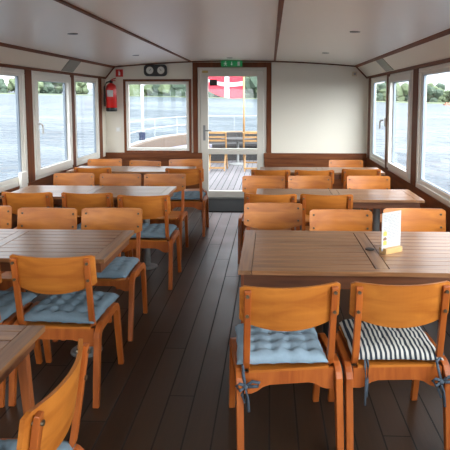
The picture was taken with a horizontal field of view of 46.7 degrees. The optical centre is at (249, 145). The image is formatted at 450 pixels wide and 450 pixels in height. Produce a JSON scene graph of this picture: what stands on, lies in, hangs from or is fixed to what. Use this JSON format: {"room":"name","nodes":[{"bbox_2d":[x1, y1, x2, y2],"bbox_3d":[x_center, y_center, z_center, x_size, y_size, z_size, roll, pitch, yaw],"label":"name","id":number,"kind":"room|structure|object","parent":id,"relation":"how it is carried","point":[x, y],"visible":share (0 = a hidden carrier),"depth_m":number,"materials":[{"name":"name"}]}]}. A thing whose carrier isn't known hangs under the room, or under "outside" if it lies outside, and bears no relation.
{"room":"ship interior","nodes":[
{"label":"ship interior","id":0,"kind":"room"},
{"bbox_2d":[0,157,105,228],"bbox_3d":[-2.555,0.993,3.011,0.090,0.685,10.810,0,5,2],"label":"wall","id":1,"kind":"structure","parent":0,"point":[47,181],"depth_m":5.88,"materials":[{"name":"brown wood"}]},
{"bbox_2d":[0,67,27,191],"bbox_3d":[-2.467,-0.131,4.861,0.070,1.220,1.496,0,5,2],"label":"window","id":2,"kind":"structure","parent":1,"relation":"in","point":[6,184],"depth_m":5.50,"materials":[{"name":"white plastic"}]},
{"bbox_2d":[18,171,27,188],"bbox_3d":[-2.387,0.407,5.489,0.036,0.250,0.130,0,5,2],"label":"board","id":3,"kind":"object","parent":1,"relation":"attached to","point":[23,178],"visible":0.56,"depth_m":5.45,"materials":[{"name":"white plastic"}]},
{"bbox_2d":[24,70,34,182],"bbox_3d":[-2.432,-0.211,5.681,0.074,1.234,0.150,0,5,2],"label":"trim","id":4,"kind":"structure","parent":1,"relation":"attached to","point":[27,73],"depth_m":5.67,"materials":[{"name":"brown wood"}]},
{"bbox_2d":[31,71,72,179],"bbox_3d":[-2.370,-0.261,6.312,0.146,1.220,1.116,0,5,2],"label":"window","id":5,"kind":"structure","parent":1,"relation":"in","point":[40,171],"depth_m":6.28,"materials":[{"name":"white plastic"}]},
{"bbox_2d":[0,63,105,78],"bbox_3d":[-2.507,-0.586,2.868,0.046,0.038,10.810,0,5,2],"label":"trim","id":6,"kind":"structure","parent":1,"relation":"attached to","point":[1,64],"depth_m":6.05,"materials":[{"name":"brown wood"}]},
{"bbox_2d":[0,156,106,193],"bbox_3d":[-2.539,0.656,2.980,0.082,0.012,10.810,0,5,2],"label":"trim","id":7,"kind":"structure","parent":1,"relation":"attached to","point":[104,156],"depth_m":6.11,"materials":[{"name":"brown wood"}]},
{"bbox_2d":[70,75,76,166],"bbox_3d":[-2.381,-0.323,6.930,0.074,1.234,0.120,0,5,2],"label":"trim","id":8,"kind":"structure","parent":1,"relation":"attached to","point":[71,76],"depth_m":6.93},
{"bbox_2d":[74,76,99,165],"bbox_3d":[-2.361,-0.366,7.483,0.070,1.220,0.986,0,5,2],"label":"window","id":9,"kind":"structure","parent":1,"relation":"in","point":[83,159],"depth_m":7.83,"materials":[{"name":"white plastic"}]},
{"bbox_2d":[98,78,102,157],"bbox_3d":[-2.336,-0.423,8.045,0.074,1.234,0.140,0,5,2],"label":"trim","id":10,"kind":"structure","parent":1,"relation":"attached to","point":[99,79],"depth_m":8.03,"materials":[{"name":"brown wood"}]},
{"bbox_2d":[101,79,106,156],"bbox_3d":[-2.336,-0.438,8.210,0.080,1.234,0.190,0,5,2],"label":"trim","id":11,"kind":"structure","parent":1,"relation":"attached to","point":[102,80],"depth_m":8.19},
{"bbox_2d":[0,207,449,449],"bbox_3d":[-0.447,1.374,2.934,4.312,0.060,10.960,0,5,2],"label":"floor","id":12,"kind":"structure","parent":0,"point":[170,391],"depth_m":2.89,"materials":[{"name":"brown wood"}]},
{"bbox_2d":[0,206,12,228],"bbox_3d":[-1.992,0.871,3.723,0.477,0.804,0.480,0,5,1],"label":"dining chair","id":13,"kind":"object","parent":12,"relation":"on","point":[5,211],"visible":0.42,"depth_m":3.88,"materials":[{"name":"wood"}]},
{"bbox_2d":[0,268,42,407],"bbox_3d":[-1.508,0.944,2.907,0.477,0.804,0.480,0,5,2],"label":"dining chair","id":14,"kind":"object","parent":12,"relation":"on","point":[11,319],"visible":0.38,"depth_m":2.82,"materials":[{"name":"wood"}]},
{"bbox_2d":[0,291,36,322],"bbox_3d":[-1.487,0.894,2.928,0.412,0.056,0.391,1,5,6],"label":"seat cushion","id":15,"kind":"object","parent":14,"relation":"on","point":[7,299],"visible":0.81,"depth_m":2.93,"materials":[{"name":"blue fabric"}]},
{"bbox_2d":[0,325,44,414],"bbox_3d":[-1.513,1.083,1.687,1.448,0.742,0.702,0,5,2],"label":"dining table","id":16,"kind":"object","parent":12,"relation":"on","point":[16,341],"visible":0.87,"depth_m":1.91,"materials":[{"name":"brown wood"}]},
{"bbox_2d":[1,191,53,228],"bbox_3d":[-1.911,0.784,4.702,0.477,0.804,0.480,0,5,2],"label":"dining chair","id":17,"kind":"object","parent":12,"relation":"on","point":[17,201],"visible":0.32,"depth_m":4.46,"materials":[{"name":"wood"}]},
{"bbox_2d":[0,208,79,341],"bbox_3d":[-1.487,0.878,3.643,0.477,0.804,0.480,0,5,4],"label":"dining chair","id":18,"kind":"object","parent":12,"relation":"on","point":[27,218],"visible":0.38,"depth_m":3.81,"materials":[{"name":"wood"}]},
{"bbox_2d":[0,338,90,449],"bbox_3d":[-0.759,1.064,1.571,0.480,0.804,0.477,0,5,0],"label":"dining chair","id":19,"kind":"object","parent":12,"relation":"on","point":[44,426],"visible":0.94,"depth_m":1.47,"materials":[{"name":"wood"}]},
{"bbox_2d":[0,439,75,449],"bbox_3d":[-0.785,1.016,1.567,0.391,0.056,0.412,0,5,0],"label":"seat cushion","id":20,"kind":"object","parent":19,"relation":"on","point":[9,444],"visible":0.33,"depth_m":1.72,"materials":[{"name":"blue fabric"}]},
{"bbox_2d":[8,254,123,407],"bbox_3d":[-1.010,0.945,2.902,0.477,0.804,0.480,0,5,2],"label":"dining chair","id":21,"kind":"object","parent":12,"relation":"on","point":[42,275],"visible":0.74,"depth_m":2.69,"materials":[{"name":"wood"}]},
{"bbox_2d":[24,291,118,323],"bbox_3d":[-0.997,0.895,2.923,0.412,0.056,0.391,0,5,5],"label":"seat cushion","id":22,"kind":"object","parent":21,"relation":"on","point":[71,307],"visible":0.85,"depth_m":2.83,"materials":[{"name":"blue fabric"}]},
{"bbox_2d":[0,229,133,357],"bbox_3d":[-1.489,0.952,3.173,1.437,0.737,0.625,0,5,2],"label":"dining table","id":23,"kind":"object","parent":12,"relation":"on","point":[105,245],"visible":0.69,"depth_m":3.12,"materials":[{"name":"brown wood"}]},
{"bbox_2d":[53,173,94,223],"bbox_3d":[-1.891,0.718,5.433,0.477,0.804,0.480,0,5,2],"label":"dining chair","id":24,"kind":"object","parent":12,"relation":"on","point":[59,179],"visible":0.2,"depth_m":5.61,"materials":[{"name":"wood"}]},
{"bbox_2d":[0,185,176,269],"bbox_3d":[-1.445,0.797,4.837,1.450,0.750,0.570,0,5,2],"label":"dining table","id":25,"kind":"object","parent":12,"relation":"on","point":[56,190],"visible":0.48,"depth_m":4.88,"materials":[{"name":"brown wood"}]},
{"bbox_2d":[74,167,111,184],"bbox_3d":[-1.826,0.641,6.294,0.477,0.804,0.480,0,5,2],"label":"dining chair","id":26,"kind":"object","parent":12,"relation":"on","point":[97,171],"visible":0.25,"depth_m":6.04,"materials":[{"name":"wood"}]},
{"bbox_2d":[61,192,128,256],"bbox_3d":[-1.384,0.786,4.676,0.477,0.804,0.480,0,5,2],"label":"dining chair","id":27,"kind":"object","parent":12,"relation":"on","point":[79,201],"visible":0.31,"depth_m":4.43,"materials":[{"name":"wood"}]},
{"bbox_2d":[61,208,147,340],"bbox_3d":[-1.007,0.878,3.643,0.477,0.804,0.480,0,5,1],"label":"dining chair","id":28,"kind":"object","parent":12,"relation":"on","point":[91,218],"visible":0.59,"depth_m":3.80,"materials":[{"name":"wood"}]},
{"bbox_2d":[97,256,138,278],"bbox_3d":[-1.008,0.834,3.603,0.412,0.056,0.391,0,5,1],"label":"seat cushion","id":29,"kind":"object","parent":28,"relation":"on","point":[120,267],"visible":0.48,"depth_m":3.51,"materials":[{"name":"blue fabric"}]},
{"bbox_2d":[88,159,121,165],"bbox_3d":[-1.904,0.599,6.761,0.477,0.804,0.480,-1,5,-6],"label":"dining chair","id":30,"kind":"object","parent":12,"relation":"on","point":[91,162],"visible":0.14,"depth_m":6.94,"materials":[{"name":"wood"}]},
{"bbox_2d":[100,173,140,256],"bbox_3d":[-1.382,0.722,5.393,0.477,0.804,0.480,0,5,2],"label":"dining chair","id":31,"kind":"object","parent":12,"relation":"on","point":[106,179],"visible":0.21,"depth_m":5.57,"materials":[{"name":"wood"}]},
{"bbox_2d":[66,166,195,177],"bbox_3d":[-1.413,0.660,6.361,1.470,0.750,0.490,0,5,2],"label":"dining table","id":32,"kind":"object","parent":12,"relation":"on","point":[142,170],"visible":0.23,"depth_m":6.35,"materials":[{"name":"brown wood"}]},
{"bbox_2d":[114,160,160,207],"bbox_3d":[-1.395,0.619,6.546,0.477,0.804,0.480,1,5,16],"label":"dining chair","id":33,"kind":"object","parent":12,"relation":"on","point":[132,162],"visible":0.16,"depth_m":6.73,"materials":[{"name":"wood"}]},
{"bbox_2d":[116,194,181,289],"bbox_3d":[-0.877,0.796,4.566,0.477,0.804,0.480,0,5,2],"label":"dining chair","id":34,"kind":"object","parent":12,"relation":"on","point":[153,207],"visible":0.56,"depth_m":4.36,"materials":[{"name":"wood"}]},
{"bbox_2d":[130,223,176,237],"bbox_3d":[-0.876,0.746,4.588,0.412,0.056,0.391,0,5,2],"label":"seat cushion","id":35,"kind":"object","parent":34,"relation":"on","point":[155,230],"visible":0.59,"depth_m":4.49,"materials":[{"name":"blue fabric"}]},
{"bbox_2d":[134,174,188,259],"bbox_3d":[-0.906,0.724,5.374,0.477,0.804,0.480,0,5,2],"label":"dining chair","id":36,"kind":"object","parent":12,"relation":"on","point":[176,218],"visible":0.63,"depth_m":5.53,"materials":[{"name":"wood"}]},
{"bbox_2d":[165,168,208,236],"bbox_3d":[-0.749,0.646,6.241,0.477,0.804,0.480,0,5,1],"label":"dining chair","id":37,"kind":"object","parent":12,"relation":"on","point":[194,176],"visible":0.59,"depth_m":6.04,"materials":[{"name":"wood"}]},
{"bbox_2d":[170,191,205,199],"bbox_3d":[-0.749,0.596,6.262,0.412,0.056,0.391,0,5,1],"label":"seat cushion","id":38,"kind":"object","parent":37,"relation":"on","point":[193,195],"visible":0.71,"depth_m":6.16,"materials":[{"name":"blue fabric"}]},
{"bbox_2d":[169,159,206,224],"bbox_3d":[-0.804,0.603,6.721,0.477,0.804,0.480,-1,5,-12],"label":"dining chair","id":39,"kind":"object","parent":12,"relation":"on","point":[198,163],"visible":0.29,"depth_m":6.90,"materials":[{"name":"wood"}]},
{"bbox_2d":[208,199,243,211],"bbox_3d":[-0.215,0.901,7.806,0.910,0.012,0.920,0,5,2],"label":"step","id":40,"kind":"structure","parent":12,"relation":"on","point":[215,205],"depth_m":7.76,"materials":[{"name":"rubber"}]},
{"bbox_2d":[238,176,284,263],"bbox_3d":[0.137,0.736,5.232,0.477,0.804,0.480,0,5,3],"label":"dining chair","id":41,"kind":"object","parent":12,"relation":"on","point":[250,184],"visible":0.48,"depth_m":5.40,"materials":[{"name":"wood"}]},
{"bbox_2d":[243,193,296,241],"bbox_3d":[0.193,0.791,4.623,0.477,0.804,0.480,0,5,4],"label":"dining chair","id":42,"kind":"object","parent":12,"relation":"on","point":[248,197],"visible":0.27,"depth_m":4.37,"materials":[{"name":"wood"}]},
{"bbox_2d":[251,169,289,188],"bbox_3d":[0.254,0.657,6.111,0.477,0.804,0.480,0,5,4],"label":"dining chair","id":43,"kind":"object","parent":12,"relation":"on","point":[286,173],"visible":0.16,"depth_m":5.86,"materials":[{"name":"wood"}]},
{"bbox_2d":[241,203,301,323],"bbox_3d":[0.180,0.862,3.825,0.477,0.804,0.480,0,5,0],"label":"dining chair","id":44,"kind":"object","parent":12,"relation":"on","point":[272,216],"visible":0.36,"depth_m":4.00,"materials":[{"name":"wood"}]},
{"bbox_2d":[229,281,343,449],"bbox_3d":[0.156,0.983,2.479,0.477,0.804,0.480,-1,5,-7],"label":"dining chair","id":45,"kind":"object","parent":12,"relation":"on","point":[296,308],"visible":0.85,"depth_m":2.27,"materials":[{"name":"wood"}]},
{"bbox_2d":[235,323,327,411],"bbox_3d":[0.136,1.023,2.477,0.422,0.234,0.453,0,5,-3],"label":"seat cushion","id":46,"kind":"object","parent":45,"relation":"on","point":[266,346],"visible":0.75,"depth_m":2.38,"materials":[{"name":"blue fabric"}]},
{"bbox_2d":[288,176,330,227],"bbox_3d":[0.616,0.736,5.233,0.477,0.804,0.480,0,5,2],"label":"dining chair","id":47,"kind":"object","parent":12,"relation":"on","point":[294,182],"visible":0.27,"depth_m":5.41,"materials":[{"name":"wood"}]},
{"bbox_2d":[295,170,333,188],"bbox_3d":[0.742,0.660,6.081,0.477,0.804,0.480,0,5,3],"label":"dining chair","id":48,"kind":"object","parent":12,"relation":"on","point":[330,173],"visible":0.23,"depth_m":5.83,"materials":[{"name":"wood"}]},
{"bbox_2d":[260,167,384,178],"bbox_3d":[0.847,0.668,6.271,1.445,0.750,0.470,0,5,2],"label":"dining table","id":49,"kind":"object","parent":12,"relation":"on","point":[337,170],"visible":0.17,"depth_m":6.35,"materials":[{"name":"brown wood"}]},
{"bbox_2d":[300,193,352,230],"bbox_3d":[0.663,0.792,4.604,0.477,0.804,0.480,0,5,4],"label":"dining chair","id":50,"kind":"object","parent":12,"relation":"on","point":[309,202],"visible":0.28,"depth_m":4.36,"materials":[{"name":"wood"}]},
{"bbox_2d":[256,188,424,230],"bbox_3d":[0.771,0.810,4.684,1.420,0.750,0.520,0,5,2],"label":"dining table","id":51,"kind":"object","parent":12,"relation":"on","point":[375,199],"visible":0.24,"depth_m":4.63,"materials":[{"name":"brown wood"}]},
{"bbox_2d":[310,209,371,329],"bbox_3d":[0.647,0.883,3.587,0.477,0.804,0.480,0,5,2],"label":"dining chair","id":52,"kind":"object","parent":12,"relation":"on","point":[320,219],"visible":0.38,"depth_m":3.76,"materials":[{"name":"wood"}]},
{"bbox_2d":[238,230,449,373],"bbox_3d":[0.680,0.960,2.984,1.443,0.756,0.800,0,5,2],"label":"dining table","id":53,"kind":"object","parent":12,"relation":"on","point":[269,258],"visible":0.74,"depth_m":2.78,"materials":[{"name":"brown wood"}]},
{"bbox_2d":[379,245,401,254],"bbox_3d":[0.787,0.579,2.894,0.124,0.030,0.052,-3,6,-31],"label":"holder","id":54,"kind":"object","parent":53,"relation":"on","point":[394,249],"visible":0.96,"depth_m":2.87,"materials":[{"name":"brown wood"}]},
{"bbox_2d":[381,210,400,250],"bbox_3d":[0.787,0.474,2.884,0.144,0.212,0.004,-3,6,-30],"label":"menu card","id":55,"kind":"object","parent":54,"relation":"on","point":[391,221],"visible":1,"depth_m":2.88,"materials":[{"name":"white paper"}]},
{"bbox_2d":[329,160,368,209],"bbox_3d":[1.250,0.611,6.633,0.477,0.804,0.480,0,5,2],"label":"dining chair","id":56,"kind":"object","parent":12,"relation":"on","point":[332,163],"visible":0.24,"depth_m":6.81,"materials":[{"name":"wood"}]},
{"bbox_2d":[341,169,381,230],"bbox_3d":[1.286,0.652,6.169,0.477,0.804,0.480,0,5,2],"label":"dining chair","id":57,"kind":"object","parent":12,"relation":"on","point":[345,172],"visible":0.2,"depth_m":5.92,"materials":[{"name":"wood"}]},
{"bbox_2d":[347,176,389,227],"bbox_3d":[1.223,0.737,5.228,0.477,0.804,0.480,0,5,2],"label":"dining chair","id":58,"kind":"object","parent":12,"relation":"on","point":[353,182],"visible":0.29,"depth_m":5.40,"materials":[{"name":"wood"}]},
{"bbox_2d":[328,280,449,449],"bbox_3d":[0.662,0.980,2.510,0.477,0.804,0.480,0,5,-2],"label":"dining chair","id":59,"kind":"object","parent":12,"relation":"on","point":[391,306],"visible":0.77,"depth_m":2.30,"materials":[{"name":"wood"}]},
{"bbox_2d":[339,319,449,406],"bbox_3d":[0.692,1.027,2.510,0.452,0.247,0.452,0,5,1],"label":"seat cushion","id":60,"kind":"object","parent":59,"relation":"on","point":[376,342],"visible":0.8,"depth_m":2.40,"materials":[{"name":"fabric"}]},
{"bbox_2d":[383,208,445,231],"bbox_3d":[1.185,0.880,3.625,0.477,0.804,0.480,0,5,3],"label":"dining chair","id":61,"kind":"object","parent":12,"relation":"on","point":[412,219],"visible":0.28,"depth_m":3.80,"materials":[{"name":"wood"}]},
{"bbox_2d":[0,0,449,65],"bbox_3d":[-0.461,-0.861,2.740,3.796,0.214,10.970,0,5,2],"label":"ceiling","id":62,"kind":"structure","parent":0,"point":[194,30],"depth_m":4.18,"materials":[{"name":"white paint"}]},
{"bbox_2d":[0,42,115,67],"bbox_3d":[-2.349,-0.754,2.846,0.038,0.034,10.810,0,5,2],"label":"trim","id":63,"kind":"structure","parent":62,"relation":"attached to","point":[1,43],"depth_m":5.80,"materials":[{"name":"brown wood"}]},
{"bbox_2d":[54,0,191,61],"bbox_3d":[-1.136,-0.831,2.790,0.032,0.016,10.810,0,5,2],"label":"trim","id":64,"kind":"structure","parent":62,"relation":"attached to","point":[63,2],"depth_m":4.02,"materials":[{"name":"brown wood"}]},
{"bbox_2d":[274,0,283,61],"bbox_3d":[0.175,-0.828,2.737,0.032,0.016,10.810,0,5,2],"label":"trim","id":65,"kind":"structure","parent":62,"relation":"attached to","point":[281,2],"depth_m":4.03,"materials":[{"name":"brown wood"}]},
{"bbox_2d":[209,160,256,189],"bbox_3d":[-0.108,0.662,11.328,4.332,0.100,5.880,0,5,2],"label":"aft deck","id":66,"kind":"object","parent":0,"point":[231,178],"visible":0.09,"depth_m":11.00,"materials":[{"name":"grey wood"}]},
{"bbox_2d":[140,84,145,131],"bbox_3d":[-2.280,-0.340,11.366,0.171,3.050,0.062,0,5,2],"label":"post","id":67,"kind":"object","parent":66,"relation":"on","point":[141,85],"visible":0.36,"depth_m":11.30,"materials":[{"name":"white metal"}]},
{"bbox_2d":[130,131,256,160],"bbox_3d":[-0.108,0.246,11.300,4.396,0.735,5.900,0,5,2],"label":"bench","id":68,"kind":"object","parent":66,"relation":"on","point":[173,140],"visible":0.18,"depth_m":13.43,"materials":[{"name":"beige fabric"}]},
{"bbox_2d":[130,142,144,147],"bbox_3d":[-2.240,0.191,9.583,0.113,0.290,2.319,0,5,2],"label":"cushion","id":69,"kind":"object","parent":68,"relation":"on","point":[137,144],"depth_m":10.31,"materials":[{"name":"beige fabric"}]},
{"bbox_2d":[139,130,145,139],"bbox_3d":[-2.245,-0.215,10.873,0.148,0.214,0.142,0,5,2],"label":"bucket","id":70,"kind":"object","parent":68,"relation":"on","point":[141,134],"visible":0.98,"depth_m":10.82,"materials":[{"name":"blue plastic"}]},
{"bbox_2d":[209,142,229,147],"bbox_3d":[-0.861,-0.004,13.614,0.747,0.100,0.680,0,5,2],"label":"seat cushion","id":71,"kind":"object","parent":68,"relation":"on","point":[211,144],"depth_m":13.47,"materials":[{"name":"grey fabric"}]},
{"bbox_2d":[227,142,248,146],"bbox_3d":[-0.290,-0.021,13.803,0.668,0.100,0.463,-1,5,-9],"label":"seat cushion","id":72,"kind":"object","parent":68,"relation":"on","point":[229,144],"depth_m":13.60,"materials":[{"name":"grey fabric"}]},
{"bbox_2d":[249,142,256,146],"bbox_3d":[0.288,-0.019,13.779,0.687,0.100,0.463,1,5,13],"label":"seat cushion","id":73,"kind":"object","parent":68,"relation":"on","point":[251,144],"depth_m":13.61,"materials":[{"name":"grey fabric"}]},
{"bbox_2d":[209,132,227,170],"bbox_3d":[-0.726,0.127,11.828,0.434,0.893,0.425,0,5,2],"label":"folding chair","id":74,"kind":"object","parent":66,"relation":"on","point":[225,161],"visible":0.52,"depth_m":11.70,"materials":[{"name":"brown wood"}]},
{"bbox_2d":[221,137,254,164],"bbox_3d":[-0.286,0.151,12.836,0.840,0.650,0.840,0,5,2],"label":"table","id":75,"kind":"object","parent":66,"relation":"on","point":[237,139],"visible":0.81,"depth_m":12.70,"materials":[{"name":"grey metal"}]},
{"bbox_2d":[243,77,244,142],"bbox_3d":[-0.147,-1.016,13.701,0.080,2.820,0.078,0,5,2],"label":"staff","id":76,"kind":"object","parent":66,"relation":"on","point":[243,77],"visible":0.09,"depth_m":13.68,"materials":[{"name":"brown wood"}]},
{"bbox_2d":[208,77,242,97],"bbox_3d":[-0.685,-1.617,13.658,1.012,0.776,0.098,1,5,7],"label":"flag","id":77,"kind":"object","parent":76,"relation":"attached to","point":[227,87],"visible":0.57,"depth_m":13.67,"materials":[{"name":"red fabric"}]},
{"bbox_2d":[243,132,256,171],"bbox_3d":[0.071,0.135,11.747,0.434,0.893,0.425,0,5,2],"label":"folding chair","id":78,"kind":"object","parent":66,"relation":"on","point":[244,155],"visible":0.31,"depth_m":11.62,"materials":[{"name":"brown wood"}]},
{"bbox_2d":[105,62,367,152],"bbox_3d":[-0.227,-0.288,8.263,4.312,2.300,0.060,0,5,2],"label":"wall","id":79,"kind":"structure","parent":0,"point":[316,108],"depth_m":8.17,"materials":[{"name":"white paint"}]},
{"bbox_2d":[0,46,111,76],"bbox_3d":[-2.479,-0.776,2.829,0.244,0.399,10.970,0,5,2],"label":"trim","id":80,"kind":"structure","parent":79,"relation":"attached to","point":[10,56],"depth_m":5.82,"materials":[{"name":"white paint"}]},
{"bbox_2d":[61,60,80,71],"bbox_3d":[-2.273,-1.014,6.643,0.125,0.148,0.380,0,5,2],"label":"air vent","id":81,"kind":"object","parent":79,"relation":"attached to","point":[71,65],"visible":1,"depth_m":6.62,"materials":[{"name":"grey metal"}]},
{"bbox_2d":[104,78,116,111],"bbox_3d":[-2.168,-0.792,8.158,0.198,0.522,0.216,0,5,2],"label":"fire extinguisher","id":82,"kind":"object","parent":79,"relation":"attached to","point":[111,90],"visible":1,"depth_m":8.07,"materials":[{"name":"red paint"}]},
{"bbox_2d":[116,69,122,76],"bbox_3d":[-2.059,-1.141,8.227,0.116,0.116,0.008,0,5,2],"label":"fire sign","id":83,"kind":"object","parent":79,"relation":"attached to","point":[119,72],"visible":1,"depth_m":8.22,"materials":[{"name":"red paint"}]},
{"bbox_2d":[106,152,201,157],"bbox_3d":[-1.522,0.163,8.275,1.546,0.090,0.010,0,5,2],"label":"trim","id":84,"kind":"structure","parent":79,"relation":"attached to","point":[108,154],"depth_m":8.27,"materials":[{"name":"brown wood"}]},
{"bbox_2d":[106,158,201,188],"bbox_3d":[-1.524,0.491,8.333,1.540,0.735,0.045,0,5,2],"label":"trim","id":85,"kind":"structure","parent":79,"relation":"attached to","point":[125,161],"depth_m":8.29,"materials":[{"name":"brown wood"}]},
{"bbox_2d":[144,64,166,75],"bbox_3d":[-1.480,-1.178,8.185,0.368,0.184,0.038,0,5,2],"label":"gauge","id":86,"kind":"object","parent":79,"relation":"attached to","point":[149,69],"visible":1,"depth_m":8.17,"materials":[{"name":"black plastic"}]},
{"bbox_2d":[123,79,256,152],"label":"window","id":87,"kind":"structure","parent":79,"relation":"in","point":[126,82],"depth_m":8.26,"materials":[{"name":"white plastic"}]},
{"bbox_2d":[192,62,270,198],"bbox_3d":[-0.276,-0.216,8.223,1.238,2.163,0.156,0,5,2],"label":"door","id":88,"kind":"structure","parent":79,"relation":"in","point":[202,71],"depth_m":8.19,"materials":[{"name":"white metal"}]},
{"bbox_2d":[210,80,216,85],"bbox_3d":[-0.569,-0.984,8.184,0.120,0.096,0.003,0,5,2],"label":"sticker","id":89,"kind":"object","parent":88,"relation":"attached to","point":[212,82],"visible":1,"depth_m":8.18,"materials":[{"name":"black plastic"}]},
{"bbox_2d":[221,61,241,66],"bbox_3d":[-0.276,-1.268,8.092,0.330,0.092,0.049,0,5,2],"label":"exit sign","id":90,"kind":"object","parent":79,"relation":"attached to","point":[223,63],"visible":1,"depth_m":8.07,"materials":[{"name":"green plastic"}]},
{"bbox_2d":[106,60,366,77],"bbox_3d":[-0.229,-1.186,8.145,4.132,0.279,0.016,0,5,2],"label":"trim","id":91,"kind":"structure","parent":79,"relation":"attached to","point":[225,60],"depth_m":8.12,"materials":[{"name":"brown wood"}]},
{"bbox_2d":[264,159,365,188],"bbox_3d":[1.035,0.500,8.230,1.601,0.735,0.045,0,5,2],"label":"trim","id":92,"kind":"structure","parent":79,"relation":"attached to","point":[338,184],"depth_m":8.20,"materials":[{"name":"brown wood"}]},
{"bbox_2d":[264,153,366,158],"bbox_3d":[1.031,0.172,8.173,1.606,0.090,0.010,0,5,2],"label":"trim","id":93,"kind":"structure","parent":79,"relation":"attached to","point":[266,155],"depth_m":8.17,"materials":[{"name":"brown wood"}]},
{"bbox_2d":[376,58,393,71],"bbox_3d":[1.672,-0.997,6.455,0.146,0.148,0.400,0,5,2],"label":"air vent","id":94,"kind":"object","parent":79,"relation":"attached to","point":[381,62],"visible":0.99,"depth_m":6.41,"materials":[{"name":"grey metal"}]},
{"bbox_2d":[355,28,449,66],"bbox_3d":[1.429,-0.740,2.694,0.038,0.034,10.810,0,5,2],"label":"trim","id":95,"kind":"structure","parent":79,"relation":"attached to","point":[445,32],"depth_m":4.87,"materials":[{"name":"brown wood"}]},
{"bbox_2d":[358,34,449,76],"bbox_3d":[1.571,-0.761,2.667,0.272,0.399,10.970,0,5,2],"label":"trim","id":96,"kind":"structure","parent":79,"relation":"attached to","point":[437,49],"depth_m":5.07,"materials":[{"name":"white paint"}]},
{"bbox_2d":[366,58,449,78],"bbox_3d":[1.615,-0.571,2.702,0.046,0.038,10.810,0,5,2],"label":"trim","id":97,"kind":"structure","parent":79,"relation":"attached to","point":[447,60],"depth_m":5.39,"materials":[{"name":"brown wood"}]},
{"bbox_2d":[366,159,449,231],"bbox_3d":[1.663,1.008,2.841,0.090,0.685,10.810,0,5,2],"label":"wall","id":98,"kind":"structure","parent":0,"point":[395,183],"depth_m":5.45,"materials":[{"name":"brown wood"}]},
{"bbox_2d":[366,78,368,153],"bbox_3d":[1.873,-0.426,8.080,0.080,1.234,0.110,0,5,2],"label":"trim","id":99,"kind":"structure","parent":98,"relation":"attached to","point":[368,78],"depth_m":8.08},
{"bbox_2d":[367,78,370,157],"bbox_3d":[1.861,-0.414,7.941,0.074,1.234,0.170,0,5,2],"label":"trim","id":100,"kind":"structure","parent":98,"relation":"attached to","point":[369,86],"depth_m":7.91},
{"bbox_2d":[369,75,386,167],"bbox_3d":[1.800,-0.351,7.316,0.146,1.220,1.086,0,5,2],"label":"window","id":101,"kind":"structure","parent":98,"relation":"in","point":[374,157],"depth_m":7.72,"materials":[{"name":"white plastic"}]},
{"bbox_2d":[385,74,389,169],"bbox_3d":[1.810,-0.302,6.697,0.074,1.234,0.150,0,5,2],"label":"trim","id":102,"kind":"structure","parent":98,"relation":"attached to","point":[388,75],"depth_m":6.73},
{"bbox_2d":[387,70,412,182],"bbox_3d":[1.776,-0.240,6.076,0.092,1.220,1.096,0,5,2],"label":"window","id":103,"kind":"structure","parent":98,"relation":"in","point":[397,169],"depth_m":6.22,"materials":[{"name":"white plastic"}]},
{"bbox_2d":[366,157,449,209],"bbox_3d":[1.647,0.671,2.812,0.082,0.012,10.810,0,5,2],"label":"trim","id":104,"kind":"structure","parent":98,"relation":"attached to","point":[421,191],"depth_m":5.38,"materials":[{"name":"brown wood"}]},
{"bbox_2d":[410,68,418,186],"bbox_3d":[1.760,-0.190,5.438,0.074,1.234,0.180,0,5,2],"label":"trim","id":105,"kind":"structure","parent":98,"relation":"attached to","point":[415,71],"depth_m":5.43,"materials":[{"name":"brown wood"}]},
{"bbox_2d":[416,62,449,206],"bbox_3d":[1.728,-0.108,4.603,0.070,1.220,1.496,0,5,2],"label":"window","id":106,"kind":"structure","parent":98,"relation":"in","point":[431,189],"depth_m":5.22,"materials":[{"name":"white plastic"}]},
{"label":"outside","id":107,"kind":"structure","parent":0,"visible":0},
{"bbox_2d":[0,88,449,191],"bbox_3d":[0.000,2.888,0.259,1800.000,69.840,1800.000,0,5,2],"label":"water","id":108,"kind":"structure","parent":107,"point":[437,133],"depth_m":42.13,"materials":[{"name":"liquid"}]},
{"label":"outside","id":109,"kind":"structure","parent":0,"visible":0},
{"bbox_2d":[0,93,449,103],"bbox_3d":[-17.788,-13.213,162.336,307.297,7.935,115.962,0,5,2],"label":"bank","id":110,"kind":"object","parent":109,"point":[0,93],"visible":0.16,"depth_m":174.82,"materials":[{"name":"green plant"}]},
{"bbox_2d":[0,78,88,93],"bbox_3d":[-110.458,-21.184,172.832,100.325,10.122,76.867,0,5,2],"label":"shore woods","id":111,"kind":"object","parent":110,"relation":"on","point":[43,87],"visible":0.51,"depth_m":192.34,"materials":[{"name":"green plant"}]},
{"bbox_2d":[129,77,256,97],"bbox_3d":[-15.128,-26.775,190.688,69.594,25.388,35.896,0,5,2],"label":"shore woods","id":112,"kind":"object","parent":110,"relation":"on","point":[178,90],"visible":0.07,"depth_m":177.79,"materials":[{"name":"green plant"}]},
{"bbox_2d":[376,82,449,101],"bbox_3d":[64.179,-18.250,183.148,84.462,11.280,34.960,0,5,2],"label":"shore woods","id":113,"kind":"object","parent":110,"relation":"on","point":[437,93],"visible":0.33,"depth_m":181.15,"materials":[{"name":"green plant"}]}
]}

